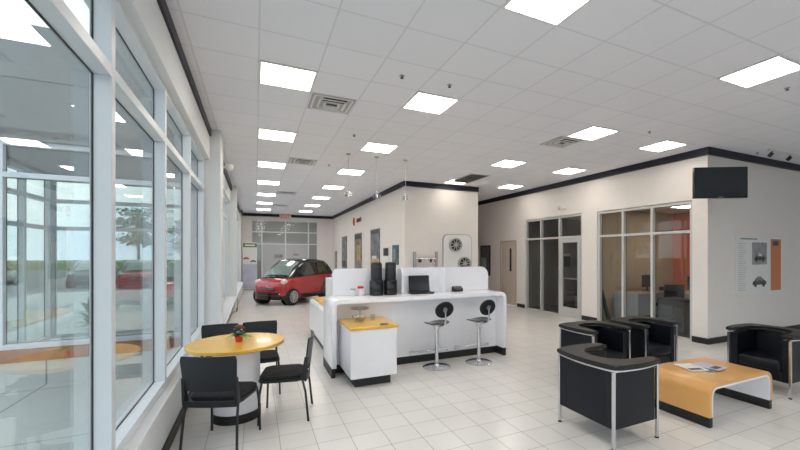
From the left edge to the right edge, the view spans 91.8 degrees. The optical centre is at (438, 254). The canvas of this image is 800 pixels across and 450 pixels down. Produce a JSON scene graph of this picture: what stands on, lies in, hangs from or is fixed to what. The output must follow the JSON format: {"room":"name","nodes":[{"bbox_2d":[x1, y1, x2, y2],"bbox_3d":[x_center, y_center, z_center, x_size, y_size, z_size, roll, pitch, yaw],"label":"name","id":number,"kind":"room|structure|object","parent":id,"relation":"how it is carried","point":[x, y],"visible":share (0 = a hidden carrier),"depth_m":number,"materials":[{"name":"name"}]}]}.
{"room":"car showroom","nodes":[
{"label":"car showroom","id":0,"kind":"room"},
{"bbox_2d":[0,19,180,182],"bbox_3d":[-5.950,-2.340,6.923,2.880,1.580,3.390,0,0,-25],"label":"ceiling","id":1,"kind":"structure","parent":0,"point":[44,87],"depth_m":5.39,"materials":[{"name":"grey paint"}]},
{"bbox_2d":[7,161,51,342],"bbox_3d":[-7.163,0.075,6.354,0.100,3.250,3.050,0,0,-25],"label":"window","id":2,"kind":"structure","parent":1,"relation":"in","point":[21,192],"depth_m":6.86,"materials":[{"name":"paint"}]},
{"bbox_2d":[0,139,180,350],"bbox_3d":[-5.217,-0.130,5.517,2.770,2.840,0.100,0,0,-25],"label":"window","id":3,"kind":"structure","parent":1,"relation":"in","point":[4,143],"depth_m":5.29,"materials":[{"name":"paint"}]},
{"bbox_2d":[52,181,180,338],"bbox_3d":[-6.580,0.075,8.390,2.770,3.250,0.100,0,0,-25],"label":"window","id":4,"kind":"structure","parent":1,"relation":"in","point":[55,200],"depth_m":7.86,"materials":[{"name":"paint"}]},
{"bbox_2d":[0,337,180,363],"bbox_3d":[-5.215,1.370,5.490,2.780,0.160,0.210,0,0,-25],"label":"wall","id":5,"kind":"structure","parent":0,"point":[72,351],"depth_m":5.39,"materials":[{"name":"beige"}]},
{"bbox_2d":[83,0,241,449],"bbox_3d":[-4.435,-0.162,7.636,0.430,3.764,24.800,0,0,-25],"label":"wall","id":6,"kind":"structure","parent":0,"point":[145,16],"depth_m":4.74,"materials":[{"name":"paint"}]},
{"bbox_2d":[24,0,203,449],"bbox_3d":[-1.563,-0.170,1.428,0.100,2.800,10.590,0,0,-25],"label":"window","id":7,"kind":"structure","parent":6,"relation":"in","point":[96,50],"depth_m":2.27,"materials":[{"name":"paint"}]},
{"bbox_2d":[124,282,243,449],"bbox_3d":[-4.125,1.265,7.064,0.400,0.070,23.500,0,0,-25],"label":"window sill","id":8,"kind":"structure","parent":6,"relation":"attached to","point":[141,433],"depth_m":3.20,"materials":[{"name":"paint"}]},
{"bbox_2d":[157,0,242,215],"bbox_3d":[-4.335,-1.974,7.684,0.110,0.139,24.800,0,0,-25],"label":"trim","id":9,"kind":"structure","parent":6,"relation":"attached to","point":[162,4],"depth_m":3.98,"materials":[{"name":"paint"}]},
{"bbox_2d":[162,306,237,449],"bbox_3d":[-4.036,1.663,7.106,0.195,0.115,23.500,0,0,-25],"label":"baseboard","id":10,"kind":"structure","parent":6,"relation":"attached to","point":[167,445],"depth_m":3.61,"materials":[{"name":"black rubber"}]},
{"bbox_2d":[223,194,227,301],"bbox_3d":[-5.190,-0.170,9.077,0.100,2.800,5.120,0,0,-25],"label":"window","id":11,"kind":"structure","parent":6,"relation":"in","point":[225,203],"depth_m":11.33,"materials":[{"name":"paint"}]},
{"bbox_2d":[242,216,332,281],"bbox_3d":[-7.851,-0.162,19.823,4.700,3.764,0.150,0,0,-25],"label":"wall","id":12,"kind":"structure","parent":0,"point":[325,226],"depth_m":20.49,"materials":[{"name":"paint"}]},
{"bbox_2d":[251,219,317,277],"bbox_3d":[-7.845,-0.020,19.776,3.190,3.440,0.100,0,0,-25],"label":"window","id":13,"kind":"structure","parent":12,"relation":"in","point":[308,222],"depth_m":19.69,"materials":[{"name":"paint"}]},
{"bbox_2d":[263,245,307,275],"bbox_3d":[-7.845,0.605,19.788,2.160,2.190,0.058,0,0,-25],"label":"door","id":14,"kind":"structure","parent":13,"relation":"attached to","point":[272,254],"depth_m":19.65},
{"bbox_2d":[243,213,331,218],"bbox_3d":[-7.659,-1.974,19.803,4.370,0.139,0.050,0,0,-25],"label":"trim","id":15,"kind":"structure","parent":12,"relation":"attached to","point":[244,214],"depth_m":19.85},
{"bbox_2d":[252,186,477,278],"bbox_3d":[-4.759,-0.430,17.913,9.150,4.300,16.250,0,0,-25],"label":"wall","id":16,"kind":"structure","parent":0,"point":[419,224],"depth_m":11.61,"materials":[{"name":"paint"}]},
{"bbox_2d":[342,236,346,268],"bbox_3d":[-4.392,-0.060,17.971,0.034,1.560,1.050,0,0,-25],"label":"wall art","id":17,"kind":"object","parent":16,"relation":"attached to","point":[344,239],"visible":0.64,"depth_m":17.87,"materials":[{"name":"paper"}]},
{"bbox_2d":[355,232,361,267],"bbox_3d":[-3.248,-0.070,15.559,0.034,1.580,1.100,0,0,-25],"label":"wall art","id":18,"kind":"object","parent":16,"relation":"attached to","point":[358,236],"visible":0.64,"depth_m":15.42},
{"bbox_2d":[370,228,379,267],"bbox_3d":[-2.198,-0.080,13.345,0.034,1.600,1.080,0,0,-25],"label":"wall art","id":19,"kind":"object","parent":16,"relation":"attached to","point":[375,233],"visible":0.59,"depth_m":13.34,"materials":[{"name":"paper"}]},
{"bbox_2d":[392,245,398,264],"bbox_3d":[-1.277,0.010,11.403,0.034,0.580,0.520,0,0,-25],"label":"wall art","id":20,"kind":"object","parent":16,"relation":"attached to","point":[395,248],"visible":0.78,"depth_m":11.35},
{"bbox_2d":[332,181,478,218],"bbox_3d":[-2.248,-1.974,16.199,2.420,0.139,11.100,0,0,-25],"label":"trim","id":21,"kind":"structure","parent":16,"relation":"attached to","point":[408,183],"depth_m":11.45,"materials":[{"name":"paint"}]},
{"bbox_2d":[413,252,437,267],"bbox_3d":[-0.358,0.370,10.953,0.750,0.900,0.100,0,0,-25],"label":"wall rack","id":22,"kind":"object","parent":16,"relation":"attached to","point":[414,253],"visible":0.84,"depth_m":10.91,"materials":[{"name":"grey metal"}]},
{"bbox_2d":[443,234,471,266],"bbox_3d":[0.560,0.135,11.422,0.960,1.470,0.036,0,0,-25],"label":"display","id":23,"kind":"object","parent":16,"relation":"attached to","point":[450,258],"visible":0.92,"depth_m":11.37,"materials":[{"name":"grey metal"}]},
{"bbox_2d":[449,238,461,251],"bbox_3d":[0.501,-0.280,11.313,0.400,0.400,0.112,0,0,-25],"label":"alloy wheel","id":24,"kind":"object","parent":23,"relation":"attached to","point":[455,244],"visible":1,"depth_m":11.29,"materials":[{"name":"silver metal"}]},
{"bbox_2d":[458,257,470,266],"bbox_3d":[0.772,0.270,11.441,0.400,0.400,0.112,0,0,-25],"label":"alloy wheel","id":25,"kind":"object","parent":23,"relation":"attached to","point":[463,261],"visible":0.79,"depth_m":11.41,"materials":[{"name":"silver metal"}]},
{"bbox_2d":[48,290,799,449],"bbox_3d":[0.522,1.794,10.043,17.050,0.172,25.100,0,0,-25],"label":"floor","id":26,"kind":"structure","parent":0,"point":[510,402],"depth_m":4.20,"materials":[{"name":"tile"}]},
{"bbox_2d":[194,323,238,392],"bbox_3d":[-2.663,1.302,4.662,0.443,0.838,0.530,0,0,-24],"label":"dining chair","id":27,"kind":"object","parent":26,"relation":"on","point":[212,330],"visible":0.2,"depth_m":4.87,"materials":[{"name":"fabric"}]},
{"bbox_2d":[179,356,260,449],"bbox_3d":[-1.975,1.296,3.522,0.503,0.851,0.530,0,0,-2],"label":"dining chair","id":28,"kind":"object","parent":26,"relation":"on","point":[215,383],"visible":1,"depth_m":3.30,"materials":[{"name":"fabric"}]},
{"bbox_2d":[191,381,256,400],"bbox_3d":[-1.977,1.262,3.577,0.446,0.035,0.402,0,0,-2],"label":"seat cushion","id":29,"kind":"object","parent":28,"relation":"on","point":[247,388],"depth_m":3.45,"materials":[{"name":"black fabric"}]},
{"bbox_2d":[184,333,284,425],"bbox_3d":[-2.142,1.321,4.097,0.940,0.797,0.940,0,0,-25],"label":"round table","id":30,"kind":"object","parent":26,"relation":"on","point":[247,352],"visible":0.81,"depth_m":3.95,"materials":[{"name":"yellow laminate"}]},
{"bbox_2d":[224,324,251,341],"bbox_3d":[-2.115,0.832,4.081,0.282,0.183,0.160,0,0,-4],"label":"potted plant","id":31,"kind":"object","parent":30,"relation":"on","point":[238,335],"visible":1,"depth_m":4.07,"materials":[{"name":"green plant"}]},
{"bbox_2d":[243,242,256,289],"bbox_3d":[-9.117,0.570,18.642,0.640,2.300,0.160,0,0,-25],"label":"banner","id":32,"kind":"object","parent":26,"relation":"on","point":[249,249],"visible":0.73,"depth_m":18.62,"materials":[{"name":"white paper"}]},
{"bbox_2d":[242,320,280,393],"bbox_3d":[-2.249,1.302,4.881,0.443,0.838,0.530,0,0,-27],"label":"dining chair","id":33,"kind":"object","parent":26,"relation":"on","point":[266,356],"visible":0.52,"depth_m":5.04,"materials":[{"name":"fabric"}]},
{"bbox_2d":[260,350,278,360],"bbox_3d":[-2.224,1.269,4.832,0.392,0.034,0.402,0,0,-27],"label":"seat cushion","id":34,"kind":"object","parent":33,"relation":"on","point":[266,355],"depth_m":4.78,"materials":[{"name":"black fabric"}]},
{"bbox_2d":[257,330,313,425],"bbox_3d":[-1.621,1.296,4.160,0.530,0.851,0.503,0,0,-14],"label":"dining chair","id":35,"kind":"object","parent":26,"relation":"on","point":[288,372],"visible":1,"depth_m":4.00,"materials":[{"name":"fabric"}]},
{"bbox_2d":[259,364,302,380],"bbox_3d":[-1.674,1.262,4.147,0.402,0.035,0.446,0,0,-14],"label":"seat cushion","id":36,"kind":"object","parent":35,"relation":"on","point":[288,372],"depth_m":4.03,"materials":[{"name":"black fabric"}]},
{"bbox_2d":[253,258,331,304],"bbox_3d":[-5.286,0.940,14.209,1.834,1.596,2.729,0,0,22],"label":"car","id":37,"kind":"object","parent":26,"relation":"on","point":[287,281],"visible":0.84,"depth_m":13.46,"materials":[{"name":"red paint"}]},
{"bbox_2d":[310,296,325,349],"bbox_3d":[-1.931,1.333,7.667,0.920,0.775,2.410,0,0,-25],"label":"desk","id":38,"kind":"object","parent":26,"relation":"on","point":[316,304],"visible":0.28,"depth_m":7.58,"materials":[{"name":"white laminate"}]},
{"bbox_2d":[326,277,331,295],"bbox_3d":[-1.851,0.675,6.704,0.180,0.540,0.280,0,0,-32],"label":"computer monitor","id":39,"kind":"object","parent":38,"relation":"on","point":[328,279],"visible":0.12,"depth_m":6.63,"materials":[{"name":"white plastic"}]},
{"bbox_2d":[338,316,398,386],"bbox_3d":[-0.992,1.325,5.365,0.655,0.790,0.785,0,0,-25],"label":"base cabinet","id":40,"kind":"object","parent":26,"relation":"on","point":[368,347],"visible":0.99,"depth_m":5.06,"materials":[{"name":"white laminate"}]},
{"bbox_2d":[323,267,506,378],"bbox_3d":[-0.318,0.970,6.296,2.920,1.500,0.750,0,0,-25],"label":"reception desk","id":41,"kind":"object","parent":26,"relation":"on","point":[415,338],"depth_m":6.22,"materials":[{"name":"white laminate"}]},
{"bbox_2d":[369,262,382,295],"bbox_3d":[-0.968,0.377,6.010,0.212,0.516,0.212,0,0,20],"label":"urn","id":42,"kind":"object","parent":41,"relation":"on","point":[376,282],"visible":0.99,"depth_m":5.93,"materials":[{"name":"black plastic"}]},
{"bbox_2d":[371,262,381,279],"bbox_3d":[-0.968,0.257,6.010,0.176,0.276,0.176,0,0,-25],"label":"canister","id":43,"kind":"object","parent":42,"relation":"on","point":[376,267],"depth_m":5.94,"materials":[{"name":"black plastic"}]},
{"bbox_2d":[384,262,396,294],"bbox_3d":[-0.760,0.377,6.108,0.212,0.516,0.212,0,0,20],"label":"urn","id":44,"kind":"object","parent":41,"relation":"on","point":[390,282],"visible":1,"depth_m":6.03,"materials":[{"name":"black metal"}]},
{"bbox_2d":[385,262,395,279],"bbox_3d":[-0.760,0.257,6.108,0.176,0.276,0.176,0,0,-25],"label":"canister","id":45,"kind":"object","parent":44,"relation":"on","point":[390,267],"depth_m":6.03,"materials":[{"name":"black plastic"}]},
{"bbox_2d":[407,275,433,293],"bbox_3d":[-0.296,0.491,6.312,0.388,0.283,0.278,0,0,-21],"label":"laptop","id":46,"kind":"object","parent":41,"relation":"on","point":[418,284],"visible":1,"depth_m":6.40,"materials":[{"name":"black plastic"}]},
{"bbox_2d":[423,302,453,370],"bbox_3d":[-0.022,1.210,5.887,0.430,1.019,0.452,0,0,-37],"label":"bar stool","id":47,"kind":"object","parent":26,"relation":"on","point":[444,309],"visible":1,"depth_m":5.79,"materials":[{"name":"silver metal"}]},
{"bbox_2d":[465,300,494,365],"bbox_3d":[0.650,1.210,6.151,0.430,1.019,0.452,0,0,-39],"label":"bar stool","id":48,"kind":"object","parent":26,"relation":"on","point":[487,307],"visible":1,"depth_m":6.08,"materials":[{"name":"grey metal"}]},
{"bbox_2d":[564,277,576,307],"bbox_3d":[4.273,1.208,11.954,0.522,1.000,0.627,0,0,43],"label":"office chair","id":49,"kind":"object","parent":26,"relation":"on","point":[570,284],"visible":0.55,"depth_m":11.80,"materials":[{"name":"black fabric"}]},
{"bbox_2d":[559,320,631,358],"bbox_3d":[2.125,1.345,5.297,0.788,0.750,0.650,0,0,-25],"label":"armchair","id":50,"kind":"object","parent":26,"relation":"on","point":[618,342],"visible":0.5,"depth_m":5.22,"materials":[{"name":"black leather"}]},
{"bbox_2d":[602,348,622,358],"bbox_3d":[2.160,1.364,5.224,0.460,0.128,0.460,0,0,-25],"label":"seat cushion","id":51,"kind":"object","parent":50,"relation":"on","point":[614,353],"depth_m":5.10,"materials":[{"name":"black leather"}]},
{"bbox_2d":[557,343,660,449],"bbox_3d":[1.633,1.345,3.790,0.650,0.750,0.788,0,0,-25],"label":"armchair","id":52,"kind":"object","parent":26,"relation":"on","point":[615,394],"visible":1,"depth_m":3.56,"materials":[{"name":"black leather"}]},
{"bbox_2d":[613,289,663,317],"bbox_3d":[5.556,1.333,10.105,1.900,0.750,0.750,0,0,-25],"label":"office desk","id":53,"kind":"object","parent":26,"relation":"on","point":[638,301],"visible":0.45,"depth_m":9.57,"materials":[{"name":"laminate"}]},
{"bbox_2d":[642,275,649,290],"bbox_3d":[5.516,0.748,10.192,0.480,0.420,0.170,0,0,-37],"label":"monitor","id":54,"kind":"object","parent":53,"relation":"on","point":[645,278],"visible":0.73,"depth_m":10.14,"materials":[{"name":"black plastic"}]},
{"bbox_2d":[608,316,678,363],"bbox_3d":[2.999,1.345,5.695,0.788,0.750,0.650,0,0,-25],"label":"armchair","id":55,"kind":"object","parent":26,"relation":"on","point":[648,338],"visible":0.6,"depth_m":5.54,"materials":[{"name":"black leather"}]},
{"bbox_2d":[649,341,670,356],"bbox_3d":[3.034,1.364,5.622,0.460,0.128,0.460,0,0,-25],"label":"seat cushion","id":56,"kind":"object","parent":55,"relation":"on","point":[656,348],"depth_m":5.46,"materials":[{"name":"black leather"}]},
{"bbox_2d":[656,284,684,305],"bbox_3d":[5.567,1.208,9.333,0.522,1.000,0.627,0,0,-2],"label":"office chair","id":57,"kind":"object","parent":26,"relation":"on","point":[669,290],"visible":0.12,"depth_m":9.04,"materials":[{"name":"black fabric"}]},
{"bbox_2d":[657,297,689,332],"bbox_3d":[5.360,1.333,8.629,0.580,0.690,0.600,0,0,-25],"label":"filing cabinet","id":58,"kind":"object","parent":26,"relation":"on","point":[677,309],"visible":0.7,"depth_m":8.40,"materials":[{"name":"grey metal"}]},
{"bbox_2d":[659,357,771,427],"bbox_3d":[3.057,1.505,4.360,1.160,0.430,0.680,0,0,-25],"label":"coffee table","id":59,"kind":"object","parent":26,"relation":"on","point":[686,394],"visible":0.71,"depth_m":4.18,"materials":[{"name":"orange laminate"}]},
{"bbox_2d":[691,363,714,373],"bbox_3d":[2.981,1.286,4.357,0.230,0.008,0.300,0,0,36],"label":"magazine","id":60,"kind":"object","parent":59,"relation":"on","point":[711,370],"visible":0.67,"depth_m":4.23,"materials":[{"name":"paper"}]},
{"bbox_2d":[674,363,709,371],"bbox_3d":[2.864,1.277,4.369,0.220,0.008,0.280,0,0,-8],"label":"magazine","id":61,"kind":"object","parent":60,"relation":"on","point":[688,366],"visible":1,"depth_m":4.34,"materials":[{"name":"paper"}]},
{"bbox_2d":[692,362,726,370],"bbox_3d":[3.079,1.268,4.382,0.210,0.008,0.270,0,0,-34],"label":"magazine","id":62,"kind":"object","parent":61,"relation":"on","point":[700,364],"visible":1,"depth_m":4.35,"materials":[{"name":"paper"}]},
{"bbox_2d":[726,323,799,399],"bbox_3d":[4.319,1.345,5.014,0.650,0.750,0.788,0,0,-25],"label":"armchair","id":63,"kind":"object","parent":26,"relation":"on","point":[752,345],"visible":0.81,"depth_m":5.04,"materials":[{"name":"black leather"}]},
{"bbox_2d":[738,350,780,370],"bbox_3d":[4.246,1.364,4.979,0.460,0.128,0.460,0,0,-25],"label":"seat cushion","id":64,"kind":"object","parent":63,"relation":"on","point":[766,360],"depth_m":4.93,"materials":[{"name":"black leather"}]},
{"bbox_2d":[166,0,799,215],"bbox_3d":[1.788,-2.119,10.642,14.250,0.150,25.100,0,0,-25],"label":"ceiling","id":65,"kind":"structure","parent":0,"point":[634,68],"depth_m":4.63,"materials":[{"name":"tile"}]},
{"bbox_2d":[257,160,286,168],"bbox_3d":[-3.794,-2.037,8.769,0.593,0.014,0.593,0,0,-25],"label":"recessed light","id":66,"kind":"object","parent":65,"relation":"in","point":[267,164],"visible":1,"depth_m":8.71,"materials":[{"name":"white"}]},
{"bbox_2d":[258,128,296,142],"bbox_3d":[-2.767,-2.037,6.603,0.593,0.014,0.593,0,0,-25],"label":"recessed light","id":67,"kind":"object","parent":65,"relation":"in","point":[269,134],"visible":1,"depth_m":6.59,"materials":[{"name":"white"}]},
{"bbox_2d":[259,60,317,91],"bbox_3d":[-1.739,-2.037,4.437,0.593,0.014,0.593,0,0,-25],"label":"recessed light","id":68,"kind":"object","parent":65,"relation":"in","point":[270,73],"visible":1,"depth_m":4.41,"materials":[{"name":"white plastic"}]},
{"bbox_2d":[288,157,316,165],"bbox_3d":[-2.995,-2.030,8.485,0.559,0.028,0.559,0,0,-25],"label":"ceiling vent","id":69,"kind":"object","parent":65,"relation":"in","point":[300,161],"visible":1,"depth_m":8.44,"materials":[{"name":"grey metal"}]},
{"bbox_2d":[307,93,356,113],"bbox_3d":[-1.455,-2.030,5.236,0.559,0.028,0.559,0,0,-25],"label":"ceiling vent","id":70,"kind":"object","parent":65,"relation":"in","point":[318,101],"visible":1,"depth_m":5.19,"materials":[{"name":"grey metal"}]},
{"bbox_2d":[336,168,364,175],"bbox_3d":[-2.169,-2.037,9.540,0.593,0.014,0.593,0,0,-25],"label":"recessed light","id":71,"kind":"object","parent":65,"relation":"in","point":[341,171],"visible":0.95,"depth_m":9.54,"materials":[{"name":"white"}]},
{"bbox_2d":[338,169,363,174],"bbox_3d":[-2.169,-2.037,9.540,0.549,0.006,0.549,0,0,-25],"label":"diffuser","id":72,"kind":"object","parent":71,"relation":"attached to","point":[342,171],"depth_m":9.54,"materials":[{"name":"white"}]},
{"bbox_2d":[360,142,397,153],"bbox_3d":[-1.142,-2.037,7.374,0.593,0.014,0.593,0,0,-25],"label":"recessed light","id":73,"kind":"object","parent":65,"relation":"in","point":[369,146],"visible":1,"depth_m":7.33,"materials":[{"name":"white"}]},
{"bbox_2d":[402,91,459,114],"bbox_3d":[-0.115,-2.037,5.208,0.593,0.014,0.593,0,0,-25],"label":"recessed light","id":74,"kind":"object","parent":65,"relation":"in","point":[421,101],"visible":1,"depth_m":5.18,"materials":[{"name":"white"}]},
{"bbox_2d":[450,173,489,182],"bbox_3d":[0.826,-2.035,10.357,0.559,0.018,1.147,0,0,-25],"label":"ceiling vent","id":75,"kind":"object","parent":65,"relation":"in","point":[471,177],"visible":1,"depth_m":10.28,"materials":[{"name":"grey metal"}]},
{"bbox_2d":[490,159,526,167],"bbox_3d":[1.565,-2.037,8.658,0.593,0.014,0.593,0,0,-25],"label":"recessed light","id":76,"kind":"object","parent":65,"relation":"in","point":[506,163],"visible":1,"depth_m":8.62,"materials":[{"name":"white"}]},
{"bbox_2d":[501,0,590,26],"bbox_3d":[0.912,-2.037,3.042,0.593,0.014,0.593,0,0,-25],"label":"recessed light","id":77,"kind":"object","parent":65,"relation":"in","point":[552,12],"visible":1,"depth_m":3.19,"materials":[{"name":"white"}]},
{"bbox_2d":[539,136,583,147],"bbox_3d":[2.242,-2.030,7.022,0.559,0.028,0.559,0,0,-25],"label":"ceiling vent","id":78,"kind":"object","parent":65,"relation":"in","point":[561,141],"visible":1,"depth_m":6.96,"materials":[{"name":"grey metal"}]},
{"bbox_2d":[551,167,585,174],"bbox_3d":[3.190,-2.037,9.428,0.593,0.014,0.593,0,0,-25],"label":"recessed light","id":79,"kind":"object","parent":65,"relation":"in","point":[568,171],"visible":1,"depth_m":9.44,"materials":[{"name":"white"}]},
{"bbox_2d":[553,168,584,173],"bbox_3d":[3.190,-2.037,9.428,0.549,0.006,0.549,0,0,-25],"label":"diffuser","id":80,"kind":"object","parent":79,"relation":"attached to","point":[566,170],"depth_m":9.43,"materials":[{"name":"white"}]},
{"bbox_2d":[566,125,619,140],"bbox_3d":[2.593,-2.037,6.492,0.593,0.014,0.593,0,0,-25],"label":"recessed light","id":81,"kind":"object","parent":65,"relation":"in","point":[591,133],"visible":1,"depth_m":6.48,"materials":[{"name":"white"}]},
{"bbox_2d":[638,140,687,151],"bbox_3d":[4.217,-2.037,7.262,0.593,0.014,0.593,0,0,-25],"label":"recessed light","id":82,"kind":"object","parent":65,"relation":"in","point":[667,144],"visible":1,"depth_m":7.25,"materials":[{"name":"white"}]},
{"bbox_2d":[717,54,799,88],"bbox_3d":[3.620,-2.037,4.326,0.593,0.014,0.593,0,0,-25],"label":"recessed light","id":83,"kind":"object","parent":65,"relation":"in","point":[777,66],"visible":1,"depth_m":4.30,"materials":[{"name":"white"}]},
{"bbox_2d":[767,148,799,160],"bbox_3d":[7.128,-1.972,7.840,1.700,0.145,0.110,0,0,-25],"label":"track light","id":84,"kind":"object","parent":65,"relation":"attached to","point":[771,153],"visible":1,"depth_m":7.68,"materials":[{"name":"black metal"}]},
{"bbox_2d":[529,219,580,306],"bbox_3d":[4.874,0.260,12.034,3.220,2.920,2.770,0,0,-25],"label":"wall","id":85,"kind":"structure","parent":0,"point":[551,227],"depth_m":12.90,"materials":[{"name":"paint"}]},
{"bbox_2d":[478,155,711,338],"bbox_3d":[3.120,-0.162,11.800,0.150,3.764,9.750,0,0,-25],"label":"wall","id":86,"kind":"structure","parent":0,"point":[502,220],"depth_m":9.77,"materials":[{"name":"paint"}]},
{"bbox_2d":[480,245,490,275],"bbox_3d":[1.752,0.220,14.466,0.037,1.120,0.680,0,0,-25],"label":"framed picture","id":87,"kind":"object","parent":86,"relation":"attached to","point":[485,250],"visible":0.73,"depth_m":14.35,"materials":[{"name":"black plastic"}]},
{"bbox_2d":[481,247,488,273],"bbox_3d":[1.736,0.220,14.469,0.004,1.000,0.580,0,0,-25],"label":"print","id":88,"kind":"object","parent":87,"relation":"attached to","point":[484,250],"depth_m":14.42},
{"bbox_2d":[500,240,516,305],"bbox_3d":[2.411,0.620,13.195,0.136,2.200,0.940,0,0,-25],"label":"door","id":89,"kind":"structure","parent":86,"relation":"in","point":[508,249],"depth_m":13.16,"materials":[{"name":"beige paint"}]},
{"bbox_2d":[526,213,581,318],"bbox_3d":[3.351,0.330,11.312,0.110,2.840,2.385,0,0,-25],"label":"window","id":90,"kind":"structure","parent":86,"relation":"in","point":[560,218],"depth_m":11.70,"materials":[{"name":"grey metal"}]},
{"bbox_2d":[559,238,580,318],"bbox_3d":[3.595,0.632,10.603,0.127,2.155,0.780,0,0,-25],"label":"door","id":91,"kind":"structure","parent":90,"relation":"attached to","point":[566,311],"depth_m":10.58,"materials":[{"name":"metal"}]},
{"bbox_2d":[517,303,708,344],"bbox_3d":[3.049,1.663,11.758,0.015,0.115,9.765,0,0,-25],"label":"baseboard","id":92,"kind":"structure","parent":86,"relation":"attached to","point":[694,338],"depth_m":7.59,"materials":[{"name":"black rubber"}]},
{"bbox_2d":[478,147,799,204],"bbox_3d":[5.480,-1.974,12.891,5.450,0.139,9.800,0,0,-25],"label":"trim","id":93,"kind":"structure","parent":86,"relation":"attached to","point":[712,151],"depth_m":8.44,"materials":[{"name":"paint"}]},
{"bbox_2d":[598,201,691,340],"bbox_3d":[4.581,0.335,8.719,0.110,2.810,2.345,0,0,-25],"label":"window","id":94,"kind":"structure","parent":86,"relation":"in","point":[652,233],"depth_m":8.69,"materials":[{"name":"grey metal"}]},
{"bbox_2d":[692,166,747,198],"bbox_3d":[4.992,-1.265,7.093,0.893,0.550,0.651,0,0,6],"label":"television","id":95,"kind":"object","parent":86,"relation":"attached to","point":[707,182],"visible":1,"depth_m":6.77,"materials":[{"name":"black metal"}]},
{"bbox_2d":[563,207,689,219],"bbox_3d":[5.474,-1.250,10.769,3.220,0.100,5.570,0,0,-25],"label":"ceiling","id":96,"kind":"structure","parent":0,"point":[665,209],"depth_m":10.51,"materials":[{"name":"tile"}]},
{"bbox_2d":[603,211,672,319],"bbox_3d":[5.441,0.260,10.698,3.100,2.920,0.130,0,0,-25],"label":"wall","id":97,"kind":"structure","parent":0,"point":[638,247],"depth_m":10.58,"materials":[{"name":"beige paint"}]},
{"bbox_2d":[673,212,689,291],"bbox_3d":[7.468,0.260,10.182,0.120,2.920,2.800,0,0,-25],"label":"wall","id":98,"kind":"structure","parent":0,"point":[681,221],"depth_m":11.07,"materials":[{"name":"orange paint"}]},
{"bbox_2d":[712,156,799,337],"bbox_3d":[7.616,-0.162,8.620,5.250,3.764,0.150,0,0,-25],"label":"wall","id":99,"kind":"structure","parent":0,"point":[771,208],"depth_m":8.09,"materials":[{"name":"paint"}]},
{"bbox_2d":[708,324,799,344],"bbox_3d":[7.584,1.663,8.513,5.400,0.115,0.015,0,0,-25],"label":"baseboard","id":100,"kind":"structure","parent":99,"relation":"attached to","point":[721,339],"depth_m":7.53,"materials":[{"name":"black rubber"}]},
{"bbox_2d":[735,236,780,295],"bbox_3d":[6.740,0.230,8.098,1.700,1.200,0.039,0,0,-25],"label":"poster","id":101,"kind":"object","parent":99,"relation":"attached to","point":[757,259],"visible":1,"depth_m":8.04,"materials":[{"name":"paper"}]},
{"bbox_2d":[752,242,766,264],"bbox_3d":[6.728,-0.020,8.078,0.560,0.460,0.004,0,0,-25],"label":"print","id":102,"kind":"object","parent":101,"relation":"attached to","point":[759,249],"depth_m":8.07},
{"bbox_2d":[753,277,765,286],"bbox_3d":[6.728,0.578,8.078,0.520,0.207,0.004,0,0,-25],"label":"photo","id":103,"kind":"object","parent":101,"relation":"attached to","point":[757,281],"depth_m":8.07},
{"label":"outside","id":104,"kind":"structure","parent":0,"visible":0},
{"bbox_2d":[7,260,180,269],"bbox_3d":[-42.103,1.940,18.770,260.000,0.280,250.000,0,0,-25],"label":"lawn","id":105,"kind":"structure","parent":104,"point":[31,264],"depth_m":69.39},
{"bbox_2d":[116,206,151,259],"bbox_3d":[-45.385,-2.725,58.194,6.044,9.426,5.609,0,0,7],"label":"tree","id":106,"kind":"object","parent":105,"relation":"on","point":[139,236],"visible":0.86,"depth_m":57.47,"materials":[{"name":"green plant"}]},
{"bbox_2d":[169,219,180,252],"bbox_3d":[-36.364,-1.738,55.937,4.411,7.456,4.623,0,0,11],"label":"tree","id":107,"kind":"object","parent":105,"relation":"on","point":[178,243],"visible":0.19,"depth_m":54.86,"materials":[{"name":"green plant"}]},
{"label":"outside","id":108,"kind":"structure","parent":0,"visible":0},
{"bbox_2d":[7,268,180,298],"bbox_3d":[-8.686,1.920,12.482,85.000,0.220,90.000,0,0,-25],"label":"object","id":109,"kind":"structure","parent":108,"point":[35,278],"depth_m":22.51,"materials":[{"name":"concrete"}]},
{"bbox_2d":[7,267,16,284],"bbox_3d":[-25.507,1.068,21.146,2.036,1.519,4.364,0,0,-4],"label":"parked car","id":110,"kind":"object","parent":109,"relation":"on","point":[11,274],"visible":0.41,"depth_m":22.38,"materials":[{"name":"silver metal"}]},
{"bbox_2d":[66,260,117,287],"bbox_3d":[-19.824,1.068,22.210,2.036,1.519,4.364,0,0,-32],"label":"parked car","id":111,"kind":"object","parent":109,"relation":"on","point":[79,274],"visible":0.56,"depth_m":20.47,"materials":[{"name":"grey paint"}]},
{"bbox_2d":[116,260,151,287],"bbox_3d":[-17.097,1.068,22.177,2.036,1.519,4.228,0,0,-32],"label":"parked car","id":112,"kind":"object","parent":109,"relation":"on","point":[133,272],"visible":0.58,"depth_m":20.73,"materials":[{"name":"red paint"}]},
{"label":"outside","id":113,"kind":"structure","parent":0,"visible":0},
{"bbox_2d":[0,289,180,449],"bbox_3d":[2.827,1.880,6.874,29.000,0.200,38.000,0,0,-25],"label":"paving","id":114,"kind":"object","parent":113,"point":[53,416],"visible":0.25,"depth_m":4.94,"materials":[{"name":"concrete"}]},
{"bbox_2d":[71,299,88,327],"bbox_3d":[-7.766,1.371,8.702,0.805,0.859,0.797,0,0,-25],"label":"shrub","id":115,"kind":"object","parent":114,"relation":"on","point":[86,305],"visible":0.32,"depth_m":8.57,"materials":[{"name":"green plant"}]},
{"bbox_2d":[0,349,176,388],"bbox_3d":[-5.222,1.615,5.503,2.780,0.330,0.220,0,0,-25],"label":"curb","id":116,"kind":"object","parent":114,"relation":"on","point":[20,374],"visible":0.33,"depth_m":5.37,"materials":[{"name":"concrete"}]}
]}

